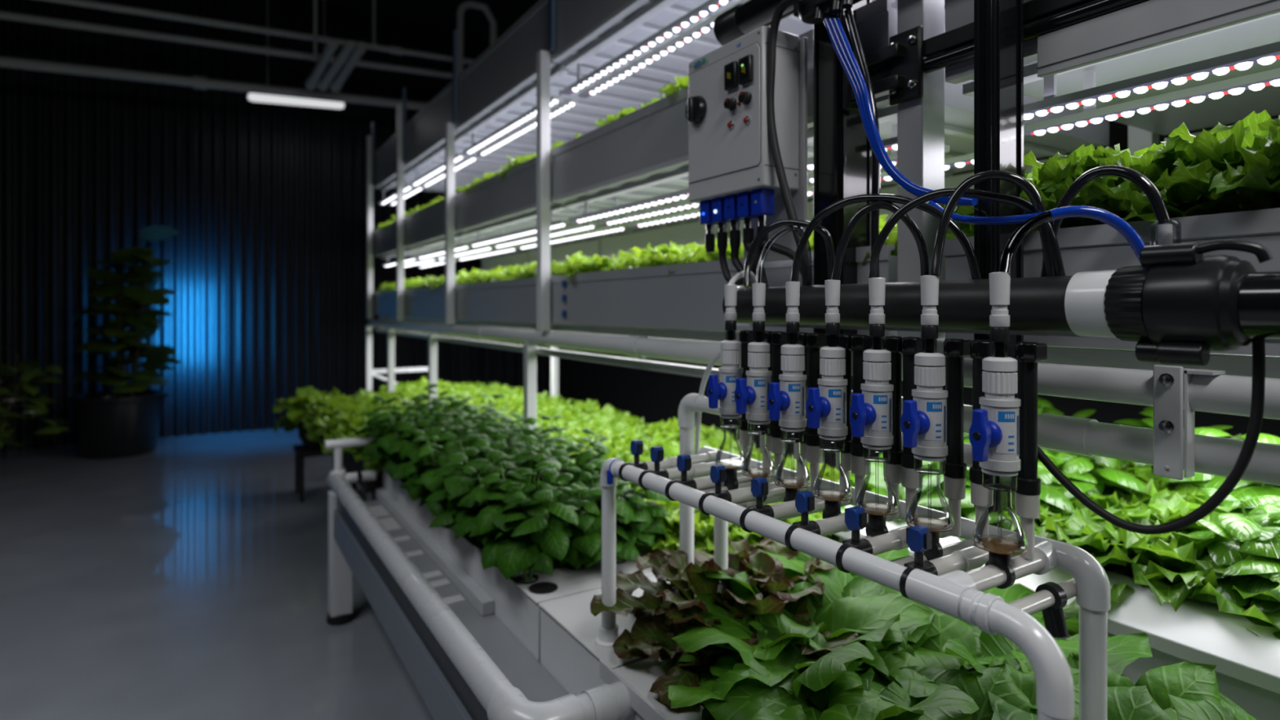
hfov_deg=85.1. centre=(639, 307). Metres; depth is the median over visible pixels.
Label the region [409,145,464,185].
light bar
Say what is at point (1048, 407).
plant
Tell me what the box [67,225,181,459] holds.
potted tree
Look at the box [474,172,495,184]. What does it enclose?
plant
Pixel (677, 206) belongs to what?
light bar
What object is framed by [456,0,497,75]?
vent pipe
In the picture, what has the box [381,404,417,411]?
plant
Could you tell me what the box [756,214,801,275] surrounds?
cable
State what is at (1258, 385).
hose
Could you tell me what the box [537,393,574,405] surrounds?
plant
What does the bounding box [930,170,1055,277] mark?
hose
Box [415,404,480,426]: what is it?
basil plant
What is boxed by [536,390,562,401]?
plant
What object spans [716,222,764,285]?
cable
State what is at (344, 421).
plant
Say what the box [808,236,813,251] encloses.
plant
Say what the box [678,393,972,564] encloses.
riser pipe
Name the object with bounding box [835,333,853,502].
cylinder
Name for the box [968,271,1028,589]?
valve
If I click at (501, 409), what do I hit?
basil plant
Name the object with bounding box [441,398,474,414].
basil plant
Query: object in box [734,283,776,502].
valve
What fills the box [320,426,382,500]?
bed
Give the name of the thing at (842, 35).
hose
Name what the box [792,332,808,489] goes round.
cylinder
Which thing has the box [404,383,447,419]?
basil plant
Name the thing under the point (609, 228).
light bar
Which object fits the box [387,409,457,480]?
basil plant
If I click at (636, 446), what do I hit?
tap
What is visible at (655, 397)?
shelf rail
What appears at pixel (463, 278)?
plant
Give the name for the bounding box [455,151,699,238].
tray
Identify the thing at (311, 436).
plant
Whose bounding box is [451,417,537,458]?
basil plant
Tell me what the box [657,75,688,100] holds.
plant
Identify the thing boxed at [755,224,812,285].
hose
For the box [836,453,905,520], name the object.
plant
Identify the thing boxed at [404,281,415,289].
plant
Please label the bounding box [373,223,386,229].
plant
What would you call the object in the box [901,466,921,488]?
pipe
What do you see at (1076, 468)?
plant
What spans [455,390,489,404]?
plant
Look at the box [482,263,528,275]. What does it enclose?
plant
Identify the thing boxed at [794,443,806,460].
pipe
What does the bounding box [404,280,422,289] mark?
plant
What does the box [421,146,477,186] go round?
light bar
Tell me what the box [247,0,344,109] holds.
tube light
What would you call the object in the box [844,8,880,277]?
cable
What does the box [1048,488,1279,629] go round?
plant
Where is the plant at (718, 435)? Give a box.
[693,428,760,452]
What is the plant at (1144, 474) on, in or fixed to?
on the bed at (1247, 668)
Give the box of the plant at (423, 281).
[415,278,430,287]
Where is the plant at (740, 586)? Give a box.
[697,564,907,662]
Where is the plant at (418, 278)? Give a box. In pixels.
[404,275,429,281]
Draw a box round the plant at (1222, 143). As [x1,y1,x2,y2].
[1106,109,1279,221]
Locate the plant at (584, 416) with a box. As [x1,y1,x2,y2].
[536,409,599,423]
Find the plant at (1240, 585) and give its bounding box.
[1231,573,1279,639]
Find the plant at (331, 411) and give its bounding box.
[303,400,380,435]
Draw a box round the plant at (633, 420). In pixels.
[614,415,648,430]
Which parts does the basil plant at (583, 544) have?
net pot, stem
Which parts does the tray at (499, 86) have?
panel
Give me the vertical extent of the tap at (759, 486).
0.072 m
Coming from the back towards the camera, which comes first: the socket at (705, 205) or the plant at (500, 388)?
the plant at (500, 388)
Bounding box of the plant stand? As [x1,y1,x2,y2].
[293,416,356,502]
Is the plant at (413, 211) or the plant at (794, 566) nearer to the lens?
the plant at (794, 566)
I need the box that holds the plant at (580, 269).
[564,258,616,279]
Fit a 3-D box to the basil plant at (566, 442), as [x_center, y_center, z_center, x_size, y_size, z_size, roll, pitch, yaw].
[-0.352,0.561,2.412,0.255,0.326,0.257,0,0,-4]
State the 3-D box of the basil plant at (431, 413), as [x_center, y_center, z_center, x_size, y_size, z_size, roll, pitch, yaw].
[-0.777,0.575,2.788,0.278,0.299,0.272,0,0,-25]
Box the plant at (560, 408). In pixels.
[538,403,587,418]
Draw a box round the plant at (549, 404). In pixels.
[515,400,555,417]
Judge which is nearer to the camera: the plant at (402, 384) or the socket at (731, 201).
the socket at (731, 201)
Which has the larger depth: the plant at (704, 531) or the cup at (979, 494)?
the plant at (704, 531)
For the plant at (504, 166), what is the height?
0.094 m
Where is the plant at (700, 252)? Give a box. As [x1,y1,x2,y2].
[693,242,743,261]
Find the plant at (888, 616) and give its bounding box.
[668,577,942,719]
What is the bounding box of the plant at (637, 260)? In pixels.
[626,253,662,268]
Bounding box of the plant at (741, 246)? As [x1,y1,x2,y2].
[726,244,743,259]
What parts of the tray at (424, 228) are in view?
panel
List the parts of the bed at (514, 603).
panel, lid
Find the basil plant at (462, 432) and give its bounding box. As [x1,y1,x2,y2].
[445,422,508,446]
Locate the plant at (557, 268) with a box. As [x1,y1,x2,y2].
[550,263,567,280]
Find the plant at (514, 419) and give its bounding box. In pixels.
[496,412,544,426]
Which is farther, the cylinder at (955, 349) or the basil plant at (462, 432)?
the basil plant at (462, 432)
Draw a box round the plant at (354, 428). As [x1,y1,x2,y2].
[328,417,372,451]
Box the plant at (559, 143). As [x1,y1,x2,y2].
[550,141,564,156]
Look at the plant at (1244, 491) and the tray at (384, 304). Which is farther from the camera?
the tray at (384, 304)
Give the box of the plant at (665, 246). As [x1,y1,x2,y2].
[641,244,669,256]
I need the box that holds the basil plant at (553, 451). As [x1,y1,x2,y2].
[533,434,602,462]
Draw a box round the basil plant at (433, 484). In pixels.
[407,429,508,516]
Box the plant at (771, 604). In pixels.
[665,551,857,666]
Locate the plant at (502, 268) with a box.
[482,266,504,273]
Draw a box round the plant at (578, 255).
[565,251,607,262]
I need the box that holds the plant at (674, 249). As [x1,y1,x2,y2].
[635,239,728,267]
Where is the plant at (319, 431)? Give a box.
[312,404,381,453]
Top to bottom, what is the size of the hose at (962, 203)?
0.386 m
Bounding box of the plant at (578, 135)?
[573,132,587,138]
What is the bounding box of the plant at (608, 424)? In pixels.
[577,414,640,439]
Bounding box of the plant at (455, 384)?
[442,382,475,388]
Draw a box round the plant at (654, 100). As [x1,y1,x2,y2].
[640,95,666,107]
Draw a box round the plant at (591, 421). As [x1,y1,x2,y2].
[567,415,595,426]
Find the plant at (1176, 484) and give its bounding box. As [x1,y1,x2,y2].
[1124,433,1243,490]
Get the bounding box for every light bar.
[377,177,413,204]
[382,251,417,266]
[387,178,423,205]
[404,249,436,266]
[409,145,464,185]
[414,237,470,258]
[417,257,456,267]
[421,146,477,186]
[434,235,493,259]
[454,239,516,260]
[462,95,560,154]
[467,212,568,246]
[475,88,577,155]
[491,208,597,248]
[515,214,626,248]
[560,0,730,95]
[567,136,897,222]
[577,0,748,98]
[597,123,950,224]
[627,152,973,226]
[1023,41,1279,119]
[1023,67,1279,135]
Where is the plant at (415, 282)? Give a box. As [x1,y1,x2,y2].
[407,280,420,288]
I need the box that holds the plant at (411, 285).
[409,280,426,288]
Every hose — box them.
[694,349,721,454]
[728,271,755,284]
[743,218,834,288]
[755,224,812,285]
[790,194,981,281]
[823,17,977,206]
[827,17,972,203]
[831,200,928,279]
[832,17,977,201]
[868,187,1066,278]
[928,200,1050,225]
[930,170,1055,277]
[999,205,1146,275]
[1037,337,1265,534]
[1040,164,1171,276]
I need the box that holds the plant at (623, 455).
[566,448,650,482]
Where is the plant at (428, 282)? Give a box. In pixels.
[420,275,435,287]
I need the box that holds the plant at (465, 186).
[458,183,474,191]
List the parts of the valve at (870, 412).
lever, knob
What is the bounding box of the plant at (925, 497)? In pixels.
[898,440,970,517]
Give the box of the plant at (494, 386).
[479,382,499,391]
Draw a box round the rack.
[365,0,1279,485]
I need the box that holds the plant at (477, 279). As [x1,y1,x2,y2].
[469,271,490,283]
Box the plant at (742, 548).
[659,537,835,601]
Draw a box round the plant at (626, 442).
[612,425,653,444]
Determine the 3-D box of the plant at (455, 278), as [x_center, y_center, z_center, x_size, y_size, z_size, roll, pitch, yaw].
[-1.013,-0.135,3.876,0.239,0.104,0.208,0,0,-34]
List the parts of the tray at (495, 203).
panel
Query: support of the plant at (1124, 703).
on the bed at (570, 653)
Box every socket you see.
[595,624,619,648]
[699,199,717,224]
[711,196,730,222]
[724,194,743,220]
[737,191,757,218]
[751,187,774,216]
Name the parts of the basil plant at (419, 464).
stem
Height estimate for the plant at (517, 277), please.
0.092 m
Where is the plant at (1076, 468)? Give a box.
[1037,451,1148,508]
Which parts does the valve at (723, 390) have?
lever, knob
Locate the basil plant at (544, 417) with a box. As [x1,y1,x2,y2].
[485,415,565,457]
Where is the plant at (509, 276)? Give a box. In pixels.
[503,271,515,279]
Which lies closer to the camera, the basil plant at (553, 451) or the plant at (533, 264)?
the basil plant at (553, 451)
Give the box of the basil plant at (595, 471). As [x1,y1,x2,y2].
[554,444,631,497]
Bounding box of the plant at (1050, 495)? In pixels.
[947,461,1075,541]
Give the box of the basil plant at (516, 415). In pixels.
[469,413,523,435]
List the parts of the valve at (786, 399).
lever, knob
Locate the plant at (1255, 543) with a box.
[1185,487,1279,612]
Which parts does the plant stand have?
leg, leg, pot, leg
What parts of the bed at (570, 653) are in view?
panel, lid, lid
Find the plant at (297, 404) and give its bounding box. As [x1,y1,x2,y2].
[271,386,346,442]
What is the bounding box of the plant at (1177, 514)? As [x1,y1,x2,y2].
[1117,500,1226,565]
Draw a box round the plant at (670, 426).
[619,417,715,439]
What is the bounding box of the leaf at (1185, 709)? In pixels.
[1162,686,1257,719]
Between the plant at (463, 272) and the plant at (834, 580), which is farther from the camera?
the plant at (463, 272)
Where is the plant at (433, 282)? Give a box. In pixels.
[424,275,444,286]
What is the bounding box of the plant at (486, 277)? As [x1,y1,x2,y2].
[467,272,501,287]
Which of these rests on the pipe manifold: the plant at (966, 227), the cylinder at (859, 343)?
the cylinder at (859, 343)
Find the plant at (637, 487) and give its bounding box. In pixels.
[628,481,662,536]
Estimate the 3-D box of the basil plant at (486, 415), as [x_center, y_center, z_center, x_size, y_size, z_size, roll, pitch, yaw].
[-0.544,0.542,2.465,0.290,0.372,0.293,0,0,42]
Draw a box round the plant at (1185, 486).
[1071,480,1225,546]
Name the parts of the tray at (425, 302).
panel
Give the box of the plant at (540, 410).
[497,406,542,417]
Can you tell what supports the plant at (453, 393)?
in the bed at (712, 553)
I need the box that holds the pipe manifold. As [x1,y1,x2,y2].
[595,440,1110,719]
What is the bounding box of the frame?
[324,435,635,719]
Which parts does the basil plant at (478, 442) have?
stem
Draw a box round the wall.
[0,0,552,450]
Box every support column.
[813,0,871,334]
[973,0,1023,513]
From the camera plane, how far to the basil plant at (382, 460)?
2.90 m
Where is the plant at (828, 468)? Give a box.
[807,462,854,482]
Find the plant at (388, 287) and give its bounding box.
[380,280,404,295]
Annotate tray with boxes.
[373,133,487,192]
[373,221,523,258]
[373,290,404,316]
[404,80,566,173]
[404,194,595,250]
[404,284,456,319]
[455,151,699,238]
[455,275,551,323]
[456,0,680,142]
[551,0,945,83]
[551,0,1109,210]
[551,244,945,337]
[943,208,1279,355]
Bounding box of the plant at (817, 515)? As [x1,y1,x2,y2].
[788,511,843,542]
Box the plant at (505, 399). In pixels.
[481,387,542,411]
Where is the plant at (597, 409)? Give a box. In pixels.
[568,404,621,416]
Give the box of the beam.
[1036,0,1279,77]
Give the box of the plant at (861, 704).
[827,606,1108,719]
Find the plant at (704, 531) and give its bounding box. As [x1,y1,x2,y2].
[634,503,763,554]
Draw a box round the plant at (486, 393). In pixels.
[464,388,515,397]
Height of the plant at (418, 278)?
0.155 m
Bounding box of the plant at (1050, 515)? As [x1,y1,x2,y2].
[989,485,1177,580]
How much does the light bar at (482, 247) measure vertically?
0.090 m
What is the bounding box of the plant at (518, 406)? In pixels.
[497,395,546,413]
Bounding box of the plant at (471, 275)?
[458,271,479,284]
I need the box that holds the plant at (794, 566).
[752,547,910,601]
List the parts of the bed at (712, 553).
panel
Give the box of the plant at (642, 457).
[591,444,651,462]
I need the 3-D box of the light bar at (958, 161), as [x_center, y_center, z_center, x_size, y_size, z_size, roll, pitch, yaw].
[0.351,-0.355,2.106,0.032,0.090,1.455,0,0,-32]
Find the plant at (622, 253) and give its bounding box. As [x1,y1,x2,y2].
[616,249,631,260]
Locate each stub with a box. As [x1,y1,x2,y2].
[304,39,337,89]
[316,40,355,91]
[329,41,367,92]
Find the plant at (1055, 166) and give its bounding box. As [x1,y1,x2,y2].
[952,143,1165,231]
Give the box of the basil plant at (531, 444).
[466,435,551,474]
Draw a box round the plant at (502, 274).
[490,270,514,281]
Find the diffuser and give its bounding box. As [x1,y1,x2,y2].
[247,93,344,109]
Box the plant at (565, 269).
[550,259,582,275]
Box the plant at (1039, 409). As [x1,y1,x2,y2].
[964,406,1043,438]
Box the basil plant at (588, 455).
[520,427,610,484]
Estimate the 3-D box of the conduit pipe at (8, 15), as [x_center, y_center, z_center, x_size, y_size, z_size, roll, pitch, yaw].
[-3.697,-2.265,5.944,4.403,0.250,0.058,0,0,-32]
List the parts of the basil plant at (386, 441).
stem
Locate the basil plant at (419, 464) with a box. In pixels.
[404,435,474,506]
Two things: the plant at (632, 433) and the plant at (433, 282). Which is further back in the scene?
the plant at (433, 282)
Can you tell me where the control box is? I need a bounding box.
[685,25,807,262]
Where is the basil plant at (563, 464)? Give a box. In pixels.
[513,453,568,487]
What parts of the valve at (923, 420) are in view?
lever, knob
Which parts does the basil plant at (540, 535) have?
stem, net pot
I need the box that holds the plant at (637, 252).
[611,245,648,261]
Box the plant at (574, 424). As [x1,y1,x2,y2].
[539,417,603,440]
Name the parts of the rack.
leg, post, leg, post, leg, post, leg, post, leg, post, post, column plate, arm, arm, column bracket, post plate, post, post, plate, pipe bracket, back panel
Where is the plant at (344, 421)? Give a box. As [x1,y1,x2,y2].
[314,403,385,453]
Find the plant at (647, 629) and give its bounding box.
[612,589,756,711]
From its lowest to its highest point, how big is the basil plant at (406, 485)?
0.331 m
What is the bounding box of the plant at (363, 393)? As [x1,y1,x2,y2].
[350,387,392,398]
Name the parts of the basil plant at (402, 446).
stem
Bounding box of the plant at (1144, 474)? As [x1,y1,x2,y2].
[1101,459,1279,511]
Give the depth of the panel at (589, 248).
4.33 m
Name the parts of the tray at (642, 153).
panel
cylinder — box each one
[738,329,755,470]
[758,330,772,479]
[770,331,786,481]
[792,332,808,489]
[805,332,826,493]
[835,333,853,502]
[849,334,870,506]
[882,335,902,517]
[900,336,922,521]
[942,337,971,536]
[969,339,994,537]
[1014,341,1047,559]
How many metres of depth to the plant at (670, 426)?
3.07 m
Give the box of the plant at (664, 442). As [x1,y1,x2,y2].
[641,433,712,457]
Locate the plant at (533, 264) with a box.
[505,262,536,274]
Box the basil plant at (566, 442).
[507,423,573,462]
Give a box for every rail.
[552,5,1279,468]
[736,323,1279,343]
[922,0,1149,73]
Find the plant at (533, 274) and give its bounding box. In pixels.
[524,261,565,281]
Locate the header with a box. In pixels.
[713,0,862,45]
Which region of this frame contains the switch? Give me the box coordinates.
[685,95,706,124]
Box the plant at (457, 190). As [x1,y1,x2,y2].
[441,185,469,202]
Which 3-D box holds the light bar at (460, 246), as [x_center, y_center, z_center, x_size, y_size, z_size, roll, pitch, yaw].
[-1.165,-0.355,4.051,0.032,0.090,1.010,0,0,-32]
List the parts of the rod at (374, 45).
rod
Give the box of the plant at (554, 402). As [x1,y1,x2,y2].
[536,398,574,407]
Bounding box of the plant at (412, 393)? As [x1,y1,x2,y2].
[402,386,451,402]
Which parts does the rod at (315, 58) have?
rod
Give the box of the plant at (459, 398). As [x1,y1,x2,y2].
[415,394,481,411]
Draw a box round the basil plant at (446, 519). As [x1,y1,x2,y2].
[424,453,515,537]
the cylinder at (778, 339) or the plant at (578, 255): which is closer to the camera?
the cylinder at (778, 339)
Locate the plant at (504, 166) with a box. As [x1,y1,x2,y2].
[500,160,516,172]
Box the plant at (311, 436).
[301,398,368,441]
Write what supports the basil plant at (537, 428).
on the bed at (514, 603)
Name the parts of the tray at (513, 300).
panel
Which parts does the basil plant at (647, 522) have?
stem, net pot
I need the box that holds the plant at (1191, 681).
[1004,650,1221,712]
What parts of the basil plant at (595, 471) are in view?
stem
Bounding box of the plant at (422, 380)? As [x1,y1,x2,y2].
[406,375,453,388]
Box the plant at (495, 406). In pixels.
[473,404,507,413]
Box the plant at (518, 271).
[515,264,536,278]
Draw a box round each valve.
[706,284,746,490]
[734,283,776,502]
[767,281,811,502]
[805,280,853,519]
[848,277,899,537]
[900,275,954,560]
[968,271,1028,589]
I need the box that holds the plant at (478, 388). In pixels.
[460,386,493,391]
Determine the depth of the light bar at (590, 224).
2.97 m
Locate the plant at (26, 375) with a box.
[0,342,71,448]
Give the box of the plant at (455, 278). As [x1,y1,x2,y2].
[438,274,463,289]
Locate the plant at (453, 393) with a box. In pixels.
[398,386,471,405]
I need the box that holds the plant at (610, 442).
[573,432,635,453]
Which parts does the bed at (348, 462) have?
panel, panel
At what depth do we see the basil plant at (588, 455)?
2.12 m
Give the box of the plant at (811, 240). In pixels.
[807,231,813,252]
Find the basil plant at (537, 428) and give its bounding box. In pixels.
[487,417,543,444]
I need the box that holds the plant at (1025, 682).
[917,655,1035,705]
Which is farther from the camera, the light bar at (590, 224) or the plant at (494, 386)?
the plant at (494, 386)
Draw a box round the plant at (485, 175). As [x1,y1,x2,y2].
[462,172,488,193]
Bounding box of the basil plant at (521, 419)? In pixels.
[465,416,523,435]
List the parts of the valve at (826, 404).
lever, knob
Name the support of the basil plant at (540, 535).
on the bed at (514, 603)
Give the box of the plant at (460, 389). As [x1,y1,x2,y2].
[441,386,481,392]
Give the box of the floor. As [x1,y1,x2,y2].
[0,427,434,719]
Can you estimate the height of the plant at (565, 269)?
0.091 m
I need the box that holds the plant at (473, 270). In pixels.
[463,267,489,275]
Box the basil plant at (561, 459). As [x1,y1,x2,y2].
[528,452,596,555]
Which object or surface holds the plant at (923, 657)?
in the bed at (570, 653)
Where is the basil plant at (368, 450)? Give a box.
[355,400,417,458]
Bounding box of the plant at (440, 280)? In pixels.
[430,275,467,289]
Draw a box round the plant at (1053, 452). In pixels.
[1037,448,1057,460]
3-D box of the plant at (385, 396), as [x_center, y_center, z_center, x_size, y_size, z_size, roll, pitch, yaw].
[-1.620,0.631,4.366,0.433,0.243,0.439,0,0,-32]
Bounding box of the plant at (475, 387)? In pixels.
[444,385,478,391]
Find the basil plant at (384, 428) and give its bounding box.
[364,405,438,481]
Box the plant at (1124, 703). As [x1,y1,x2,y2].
[991,684,1171,719]
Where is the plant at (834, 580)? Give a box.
[793,561,991,697]
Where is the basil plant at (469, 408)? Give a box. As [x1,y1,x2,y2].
[431,404,501,444]
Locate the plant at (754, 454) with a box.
[751,448,795,470]
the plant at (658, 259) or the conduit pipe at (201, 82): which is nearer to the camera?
the plant at (658, 259)
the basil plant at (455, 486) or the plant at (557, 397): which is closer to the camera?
the basil plant at (455, 486)
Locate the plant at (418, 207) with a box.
[415,204,428,210]
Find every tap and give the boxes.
[629,440,648,470]
[648,445,669,479]
[675,453,697,488]
[708,464,731,502]
[748,476,774,517]
[792,490,820,535]
[842,506,872,554]
[903,524,937,575]
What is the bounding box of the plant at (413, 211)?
[406,208,417,215]
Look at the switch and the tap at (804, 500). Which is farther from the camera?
the switch
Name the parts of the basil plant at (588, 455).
stem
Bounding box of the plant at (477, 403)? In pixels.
[469,399,494,407]
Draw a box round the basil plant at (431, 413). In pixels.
[415,411,468,433]
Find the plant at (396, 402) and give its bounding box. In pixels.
[368,399,415,408]
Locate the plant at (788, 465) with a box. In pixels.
[783,455,833,477]
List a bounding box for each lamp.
[727,120,734,128]
[742,115,750,124]
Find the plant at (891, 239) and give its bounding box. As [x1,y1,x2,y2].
[860,222,897,264]
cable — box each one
[705,223,715,252]
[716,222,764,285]
[729,219,754,287]
[742,217,768,287]
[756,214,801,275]
[766,0,811,285]
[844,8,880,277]
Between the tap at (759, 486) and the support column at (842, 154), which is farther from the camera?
the support column at (842, 154)
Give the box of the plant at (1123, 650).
[919,600,1152,719]
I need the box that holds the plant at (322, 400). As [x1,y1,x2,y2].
[293,393,363,430]
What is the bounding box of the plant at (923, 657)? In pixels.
[852,554,1079,686]
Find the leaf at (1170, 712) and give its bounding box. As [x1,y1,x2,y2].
[1163,707,1177,719]
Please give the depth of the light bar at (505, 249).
4.09 m
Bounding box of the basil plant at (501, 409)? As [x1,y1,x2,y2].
[453,408,508,424]
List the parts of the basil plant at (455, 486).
stem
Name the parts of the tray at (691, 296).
panel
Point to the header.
(742, 19)
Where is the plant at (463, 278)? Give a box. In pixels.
[454,273,470,284]
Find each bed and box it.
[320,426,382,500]
[375,466,653,662]
[537,575,704,719]
[639,536,714,556]
[834,505,1279,719]
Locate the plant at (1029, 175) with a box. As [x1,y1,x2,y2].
[945,172,1031,239]
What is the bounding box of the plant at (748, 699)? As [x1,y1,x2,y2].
[699,613,979,719]
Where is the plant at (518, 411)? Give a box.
[480,404,521,416]
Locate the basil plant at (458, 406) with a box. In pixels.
[417,394,467,422]
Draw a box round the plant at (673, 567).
[590,547,815,661]
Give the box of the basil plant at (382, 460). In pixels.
[373,404,438,467]
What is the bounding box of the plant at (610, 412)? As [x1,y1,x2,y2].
[578,404,636,422]
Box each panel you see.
[481,251,527,272]
[527,238,599,265]
[600,220,728,258]
[729,147,1112,244]
[945,0,1279,135]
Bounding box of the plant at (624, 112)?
[594,106,637,126]
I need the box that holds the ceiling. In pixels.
[311,0,539,39]
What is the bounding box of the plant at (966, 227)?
[937,178,1039,236]
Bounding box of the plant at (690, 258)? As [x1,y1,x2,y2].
[668,244,712,275]
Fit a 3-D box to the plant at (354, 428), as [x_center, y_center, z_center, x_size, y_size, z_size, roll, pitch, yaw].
[-1.335,0.617,3.468,0.368,0.164,0.438,0,0,1]
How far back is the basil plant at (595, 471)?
2.07 m
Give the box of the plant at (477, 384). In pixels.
[466,381,502,389]
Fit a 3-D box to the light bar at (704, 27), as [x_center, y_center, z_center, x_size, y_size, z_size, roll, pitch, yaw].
[0.164,-0.820,1.989,0.032,0.090,1.455,0,0,-32]
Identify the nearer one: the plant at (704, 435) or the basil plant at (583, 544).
the basil plant at (583, 544)
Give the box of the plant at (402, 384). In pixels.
[378,381,420,393]
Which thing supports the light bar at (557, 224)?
hanging from the tray at (495, 203)
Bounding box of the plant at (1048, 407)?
[1037,396,1096,417]
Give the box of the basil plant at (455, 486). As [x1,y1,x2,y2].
[432,427,560,534]
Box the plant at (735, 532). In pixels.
[693,501,827,551]
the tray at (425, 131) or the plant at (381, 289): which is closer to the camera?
the tray at (425, 131)
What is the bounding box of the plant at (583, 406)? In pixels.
[547,399,599,413]
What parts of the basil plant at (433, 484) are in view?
stem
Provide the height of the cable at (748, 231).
0.159 m
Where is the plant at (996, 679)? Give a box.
[818,663,1030,719]
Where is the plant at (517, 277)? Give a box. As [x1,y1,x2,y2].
[503,266,524,279]
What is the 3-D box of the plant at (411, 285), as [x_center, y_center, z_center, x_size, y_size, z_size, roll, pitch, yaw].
[-1.332,-0.134,4.415,0.232,0.101,0.202,0,0,23]
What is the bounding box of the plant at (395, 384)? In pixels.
[384,382,426,394]
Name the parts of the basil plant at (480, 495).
stem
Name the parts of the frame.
knob, leg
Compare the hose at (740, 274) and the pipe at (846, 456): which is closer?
the pipe at (846, 456)
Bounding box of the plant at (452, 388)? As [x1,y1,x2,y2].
[451,386,484,399]
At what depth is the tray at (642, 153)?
1.94 m
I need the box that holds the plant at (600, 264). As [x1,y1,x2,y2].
[574,255,625,272]
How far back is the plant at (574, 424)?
3.17 m
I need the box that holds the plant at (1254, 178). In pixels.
[1191,117,1279,216]
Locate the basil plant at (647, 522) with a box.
[579,471,671,564]
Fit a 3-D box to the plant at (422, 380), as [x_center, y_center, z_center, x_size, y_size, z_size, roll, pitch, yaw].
[-1.528,0.627,5.103,0.455,0.256,0.462,0,0,-13]
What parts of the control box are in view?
door, mounting plate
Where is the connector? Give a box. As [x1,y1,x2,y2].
[1149,219,1181,245]
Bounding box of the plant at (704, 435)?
[652,424,736,451]
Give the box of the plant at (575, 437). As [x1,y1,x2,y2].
[540,420,617,449]
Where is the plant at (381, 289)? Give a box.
[376,281,388,292]
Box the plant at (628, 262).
[609,253,639,270]
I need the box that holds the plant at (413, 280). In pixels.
[404,278,418,282]
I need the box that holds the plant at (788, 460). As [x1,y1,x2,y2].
[708,449,791,475]
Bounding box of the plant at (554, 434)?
[544,427,575,448]
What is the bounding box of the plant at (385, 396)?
[357,389,403,403]
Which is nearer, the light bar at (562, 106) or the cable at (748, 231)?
the cable at (748, 231)
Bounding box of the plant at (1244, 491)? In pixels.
[1156,426,1279,516]
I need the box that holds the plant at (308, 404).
[297,393,346,416]
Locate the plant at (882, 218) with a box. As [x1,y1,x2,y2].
[879,214,896,226]
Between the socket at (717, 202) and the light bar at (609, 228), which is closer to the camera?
the socket at (717, 202)
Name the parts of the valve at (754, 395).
lever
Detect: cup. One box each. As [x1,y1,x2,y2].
[739,429,754,446]
[759,435,771,451]
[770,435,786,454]
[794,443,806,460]
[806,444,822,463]
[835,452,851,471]
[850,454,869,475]
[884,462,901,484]
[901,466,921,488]
[943,475,965,500]
[970,481,993,506]
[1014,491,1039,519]
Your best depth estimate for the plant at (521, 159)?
2.90 m
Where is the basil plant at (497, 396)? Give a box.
[426,390,505,422]
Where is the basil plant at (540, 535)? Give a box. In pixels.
[476,450,580,584]
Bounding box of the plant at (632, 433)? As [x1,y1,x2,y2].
[613,426,679,456]
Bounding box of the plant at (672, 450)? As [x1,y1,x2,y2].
[667,440,762,477]
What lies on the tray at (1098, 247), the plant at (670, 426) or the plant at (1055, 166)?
the plant at (1055, 166)
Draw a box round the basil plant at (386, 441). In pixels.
[368,395,463,477]
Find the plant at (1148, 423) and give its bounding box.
[1102,406,1232,478]
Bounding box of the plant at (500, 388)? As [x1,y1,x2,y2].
[488,384,523,395]
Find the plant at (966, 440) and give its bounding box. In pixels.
[921,433,970,467]
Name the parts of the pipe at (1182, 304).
lug handle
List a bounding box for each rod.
[311,0,319,62]
[370,0,377,48]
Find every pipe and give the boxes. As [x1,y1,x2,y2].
[0,10,452,78]
[0,56,427,110]
[40,0,475,64]
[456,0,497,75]
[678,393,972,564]
[722,240,1279,366]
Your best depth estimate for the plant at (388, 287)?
4.98 m
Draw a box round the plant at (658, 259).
[634,244,693,273]
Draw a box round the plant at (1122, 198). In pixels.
[1040,135,1261,225]
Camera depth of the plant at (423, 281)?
4.29 m
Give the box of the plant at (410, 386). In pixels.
[385,382,428,396]
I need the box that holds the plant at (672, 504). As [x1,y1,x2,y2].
[628,484,702,544]
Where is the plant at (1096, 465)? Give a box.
[1054,450,1143,471]
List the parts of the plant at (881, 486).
stem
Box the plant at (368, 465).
[329,423,382,475]
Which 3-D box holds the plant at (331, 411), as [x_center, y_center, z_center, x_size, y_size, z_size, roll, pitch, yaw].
[-1.617,0.622,3.950,0.487,0.192,0.454,0,0,-42]
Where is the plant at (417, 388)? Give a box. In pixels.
[416,385,453,391]
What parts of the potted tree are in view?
pot, stem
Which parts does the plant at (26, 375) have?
stem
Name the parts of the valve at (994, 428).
lever, knob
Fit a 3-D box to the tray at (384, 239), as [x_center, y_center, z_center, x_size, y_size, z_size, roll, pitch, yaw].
[-1.414,-0.478,5.097,0.836,0.207,0.946,0,0,-32]
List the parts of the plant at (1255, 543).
stem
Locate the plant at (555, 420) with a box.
[520,414,558,433]
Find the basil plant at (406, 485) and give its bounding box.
[399,414,475,501]
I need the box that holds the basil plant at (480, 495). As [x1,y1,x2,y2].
[454,444,568,567]
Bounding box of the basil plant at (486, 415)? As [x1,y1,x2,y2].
[457,408,509,458]
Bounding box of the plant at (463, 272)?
[454,269,493,276]
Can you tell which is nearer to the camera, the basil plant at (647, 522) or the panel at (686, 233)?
the basil plant at (647, 522)
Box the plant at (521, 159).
[498,152,536,177]
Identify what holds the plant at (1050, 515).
on the bed at (1247, 668)
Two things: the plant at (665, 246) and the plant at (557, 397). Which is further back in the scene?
the plant at (557, 397)
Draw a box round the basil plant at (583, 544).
[548,475,634,569]
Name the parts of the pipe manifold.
leg, leg, leg, leg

